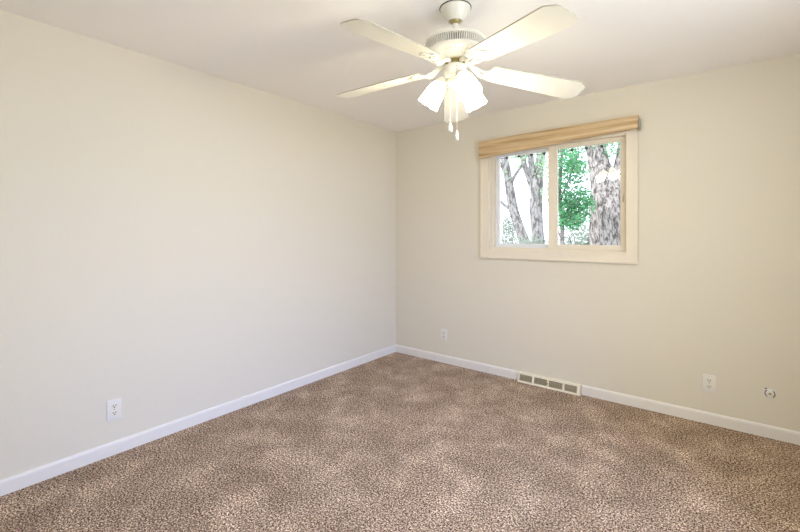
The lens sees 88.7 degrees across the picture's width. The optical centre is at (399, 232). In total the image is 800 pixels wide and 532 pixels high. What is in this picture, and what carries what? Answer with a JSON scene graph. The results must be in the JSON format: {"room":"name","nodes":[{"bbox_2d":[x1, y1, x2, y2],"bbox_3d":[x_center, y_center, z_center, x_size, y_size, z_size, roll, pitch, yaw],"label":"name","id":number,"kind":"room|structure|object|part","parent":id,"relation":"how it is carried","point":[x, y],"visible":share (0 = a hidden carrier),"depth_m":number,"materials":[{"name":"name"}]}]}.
{"room":"empty bedroom","nodes":[
{"label":"empty bedroom","id":0,"kind":"room"},
{"bbox_2d":[0,10,395,479],"bbox_3d":[-1.271,0.102,3.125,0.160,2.440,4.070,0,0,38],"label":"wall","id":1,"kind":"structure","parent":0,"point":[177,241],"depth_m":2.65,"materials":[{"name":"paint"}]},
{"bbox_2d":[107,398,120,420],"bbox_3d":[-1.702,1.054,2.439,0.010,0.118,0.074,0,0,38],"label":"wall outlet","id":2,"kind":"object","parent":1,"relation":"attached to","point":[113,406],"visible":1,"depth_m":2.43,"materials":[{"name":"white plastic"}]},
{"bbox_2d":[0,345,395,496],"bbox_3d":[-1.203,1.282,3.072,0.013,0.078,3.750,0,0,38],"label":"baseboard","id":3,"kind":"structure","parent":1,"relation":"attached to","point":[19,481],"depth_m":2.64,"materials":[{"name":"paint"}]},
{"bbox_2d":[0,352,799,531],"bbox_3d":[0.231,1.381,1.945,3.980,0.120,4.070,0,0,38],"label":"floor","id":4,"kind":"structure","parent":0,"point":[396,441],"depth_m":2.30,"materials":[{"name":"carpet"}]},
{"bbox_2d":[0,0,799,131],"bbox_3d":[0.231,-1.179,1.945,3.980,0.120,4.070,0,0,38],"label":"ceiling","id":5,"kind":"structure","parent":0,"point":[300,51],"depth_m":2.38,"materials":[{"name":"paint"}]},
{"bbox_2d":[337,0,584,140],"bbox_3d":[0.240,-0.782,2.024,1.313,0.673,1.293,0,0,38],"label":"ceiling fan","id":6,"kind":"object","parent":5,"relation":"hanging from","point":[455,49],"visible":1,"depth_m":1.95,"materials":[{"name":"metal"}]},
{"bbox_3d":[-0.109,-0.795,2.230,0.507,0.066,0.158,0,0,26],"label":"blade","id":7,"kind":"part","parent":6,"relation":"part of","materials":[{"name":"wood"}]},
{"bbox_3d":[-0.023,-0.810,1.734,0.158,0.050,0.507,0,0,44],"label":"blade","id":8,"kind":"part","parent":6,"relation":"part of","materials":[{"name":"wood"}]},
{"bbox_2d":[418,76,445,111],"bbox_3d":[0.162,-0.702,2.083,0.146,0.171,0.115,0,0,38],"label":"lampshade","id":9,"kind":"object","parent":6,"relation":"attached to","point":[432,97],"depth_m":2.05,"materials":[{"name":"white glass"}]},
{"bbox_3d":[0.250,-0.664,2.001,0.006,0.260,0.017,0,0,34],"label":"pull chain","id":10,"kind":"part","parent":6,"relation":"part of","materials":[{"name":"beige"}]},
{"bbox_3d":[0.276,-0.878,2.041,0.290,0.047,0.290,0,0,38],"label":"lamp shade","id":11,"kind":"part","parent":6,"relation":"part of","materials":[{"name":"ceramic"}]},
{"bbox_3d":[0.337,-0.772,2.465,0.158,0.092,0.507,0,0,8],"label":"blade","id":12,"kind":"part","parent":6,"relation":"part of","materials":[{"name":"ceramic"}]},
{"bbox_2d":[456,69,481,102],"bbox_3d":[0.315,-0.702,1.921,0.141,0.171,0.124,0,0,38],"label":"lampshade","id":13,"kind":"object","parent":6,"relation":"attached to","point":[469,89],"depth_m":1.93,"materials":[{"name":"white glass"}]},
{"bbox_2d":[464,93,486,111],"bbox_3d":[0.383,-0.696,2.104,0.115,0.159,0.142,0,0,44],"label":"lampshade","id":14,"kind":"object","parent":6,"relation":"attached to","point":[470,106],"depth_m":2.07,"materials":[{"name":"white glass"}]},
{"bbox_3d":[0.476,-0.796,1.661,0.158,0.065,0.507,0,0,-28],"label":"blade","id":15,"kind":"part","parent":6,"relation":"part of","materials":[{"name":"wood"}]},
{"bbox_3d":[0.698,-0.773,2.114,0.507,0.091,0.158,0,0,-10],"label":"blade","id":16,"kind":"part","parent":6,"relation":"part of","materials":[{"name":"wood"}]},
{"bbox_2d":[396,53,799,431],"bbox_3d":[1.439,0.102,3.482,3.660,2.440,0.160,0,0,38],"label":"wall","id":17,"kind":"structure","parent":0,"point":[713,288],"depth_m":3.02,"materials":[{"name":"paint"}]},
{"bbox_2d":[441,329,446,340],"bbox_3d":[0.445,1.038,4.155,0.074,0.118,0.010,0,0,38],"label":"wall outlet","id":18,"kind":"object","parent":17,"relation":"attached to","point":[443,331],"visible":1,"depth_m":4.15,"materials":[{"name":"white plastic"}]},
{"bbox_2d":[517,371,581,395],"bbox_3d":[1.262,1.282,3.486,0.525,0.079,0.052,0,0,38],"label":"floor vent","id":19,"kind":"object","parent":17,"relation":"attached to","point":[523,377],"visible":1,"depth_m":3.46,"materials":[{"name":"beige metal"}]},
{"bbox_2d":[519,374,531,381],"bbox_3d":[1.109,1.280,3.601,0.117,0.050,0.020,0,0,38],"label":"grille","id":20,"kind":"object","parent":19,"relation":"attached to","point":[522,377],"depth_m":3.60,"materials":[{"name":"beige metal"}]},
{"bbox_2d":[534,377,546,385],"bbox_3d":[1.210,1.280,3.521,0.115,0.050,0.020,0,0,38],"label":"grille","id":21,"kind":"object","parent":19,"relation":"attached to","point":[538,381],"depth_m":3.52,"materials":[{"name":"beige metal"}]},
{"bbox_2d":[549,381,562,388],"bbox_3d":[1.311,1.280,3.442,0.115,0.050,0.020,0,0,38],"label":"grille","id":22,"kind":"object","parent":19,"relation":"attached to","point":[552,384],"depth_m":3.44,"materials":[{"name":"beige metal"}]},
{"bbox_2d":[564,384,576,392],"bbox_3d":[1.406,1.280,3.367,0.101,0.050,0.020,0,0,38],"label":"grille","id":23,"kind":"object","parent":19,"relation":"attached to","point":[568,388],"depth_m":3.37,"materials":[{"name":"beige metal"}]},
{"bbox_2d":[480,129,637,263],"bbox_3d":[1.330,-0.297,3.552,1.303,1.071,0.185,0,0,38],"label":"window","id":24,"kind":"structure","parent":17,"relation":"in","point":[491,246],"depth_m":3.52,"materials":[{"name":"paint"}]},
{"bbox_3d":[1.138,-0.301,3.750,0.545,0.880,0.034,0,0,38],"label":"sash","id":25,"kind":"part","parent":24,"relation":"part of","materials":[{"name":"clear glass"}]},
{"bbox_2d":[479,115,640,158],"bbox_3d":[1.276,-0.781,3.455,1.316,0.182,0.078,0,0,38],"label":"window valance","id":26,"kind":"object","parent":24,"relation":"attached to","point":[521,142],"visible":1,"depth_m":3.40,"materials":[{"name":"brown wood"}]},
{"bbox_3d":[1.532,-0.301,3.389,0.594,0.880,0.036,0,0,38],"label":"sash","id":27,"kind":"part","parent":24,"relation":"part of","materials":[{"name":"glass"}]},
{"bbox_2d":[501,144,619,158],"bbox_3d":[1.394,-0.742,3.713,1.504,0.026,0.148,0,0,38],"label":"cable","id":28,"kind":"object","parent":17,"relation":"attached to","point":[600,146],"visible":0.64,"depth_m":3.72,"materials":[{"name":"grey plastic"}]},
{"bbox_2d":[395,344,799,444],"bbox_3d":[1.386,1.282,3.414,3.660,0.078,0.013,0,0,38],"label":"baseboard","id":29,"kind":"structure","parent":17,"relation":"attached to","point":[781,434],"depth_m":3.02,"materials":[{"name":"paint"}]},
{"bbox_2d":[703,374,715,392],"bbox_3d":[2.135,1.042,2.827,0.074,0.118,0.010,0,0,38],"label":"wall outlet","id":30,"kind":"object","parent":17,"relation":"attached to","point":[709,381],"visible":1,"depth_m":2.82,"materials":[{"name":"white plastic"}]},
{"bbox_2d":[764,389,775,397],"bbox_3d":[2.378,1.038,2.632,0.060,0.060,0.016,0,0,38],"label":"cable jack","id":31,"kind":"object","parent":17,"relation":"attached to","point":[769,393],"visible":1,"depth_m":2.63,"materials":[{"name":"white plastic"}]},
{"label":"outside","id":32,"kind":"structure","parent":0,"visible":0},
{"bbox_3d":[8.512,1.444,18.680,44.000,0.922,32.000,0,0,38],"label":"ground","id":33,"kind":"structure","parent":32,"visible":0},
{"bbox_2d":[501,216,514,242],"bbox_3d":[3.575,0.612,13.404,0.680,2.420,0.651,0,0,16],"label":"shrub","id":34,"kind":"object","parent":33,"relation":"on","point":[506,222],"visible":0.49,"depth_m":13.30,"materials":[{"name":"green plant"}]},
{"bbox_2d":[501,231,522,243],"bbox_3d":[2.875,0.887,11.427,1.237,1.875,0.856,0,0,38],"label":"shrub","id":35,"kind":"object","parent":33,"relation":"on","point":[507,236],"visible":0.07,"depth_m":11.26,"materials":[{"name":"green plant"}]},
{"bbox_2d":[501,154,534,241],"bbox_3d":[3.408,-0.978,11.922,1.761,5.812,0.994,0,0,38],"label":"leaning tree","id":36,"kind":"object","parent":33,"relation":"on","point":[512,206],"visible":0.39,"depth_m":11.99,"materials":[{"name":"grey plant"}]},
{"bbox_2d":[507,152,547,243],"bbox_3d":[3.418,-0.905,10.452,1.423,5.557,0.870,0,0,38],"label":"forked tree","id":37,"kind":"object","parent":33,"relation":"on","point":[534,173],"visible":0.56,"depth_m":10.51,"materials":[{"name":"grey plant"}]},
{"bbox_2d":[514,234,547,243],"bbox_3d":[3.064,0.925,9.544,1.212,1.798,0.727,0,0,38],"label":"shrub","id":38,"kind":"object","parent":33,"relation":"on","point":[529,238],"visible":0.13,"depth_m":9.52,"materials":[{"name":"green plant"}]},
{"bbox_2d":[547,148,596,243],"bbox_3d":[2.558,0.200,6.120,0.707,3.430,0.479,0,0,38],"label":"young leafy tree","id":39,"kind":"object","parent":33,"relation":"on","point":[568,217],"visible":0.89,"depth_m":6.06,"materials":[{"name":"green plant"}]},
{"bbox_2d":[559,223,588,244],"bbox_3d":[3.699,0.812,8.097,1.066,2.022,0.879,0,0,38],"label":"shrub","id":40,"kind":"object","parent":33,"relation":"on","point":[584,238],"visible":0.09,"depth_m":8.09,"materials":[{"name":"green plant"}]},
{"bbox_2d":[559,142,619,244],"bbox_3d":[3.292,-0.905,7.021,1.749,5.569,0.948,0,0,38],"label":"tree","id":41,"kind":"object","parent":33,"relation":"on","point":[604,224],"visible":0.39,"depth_m":6.70,"materials":[{"name":"grey plant"}]}
]}

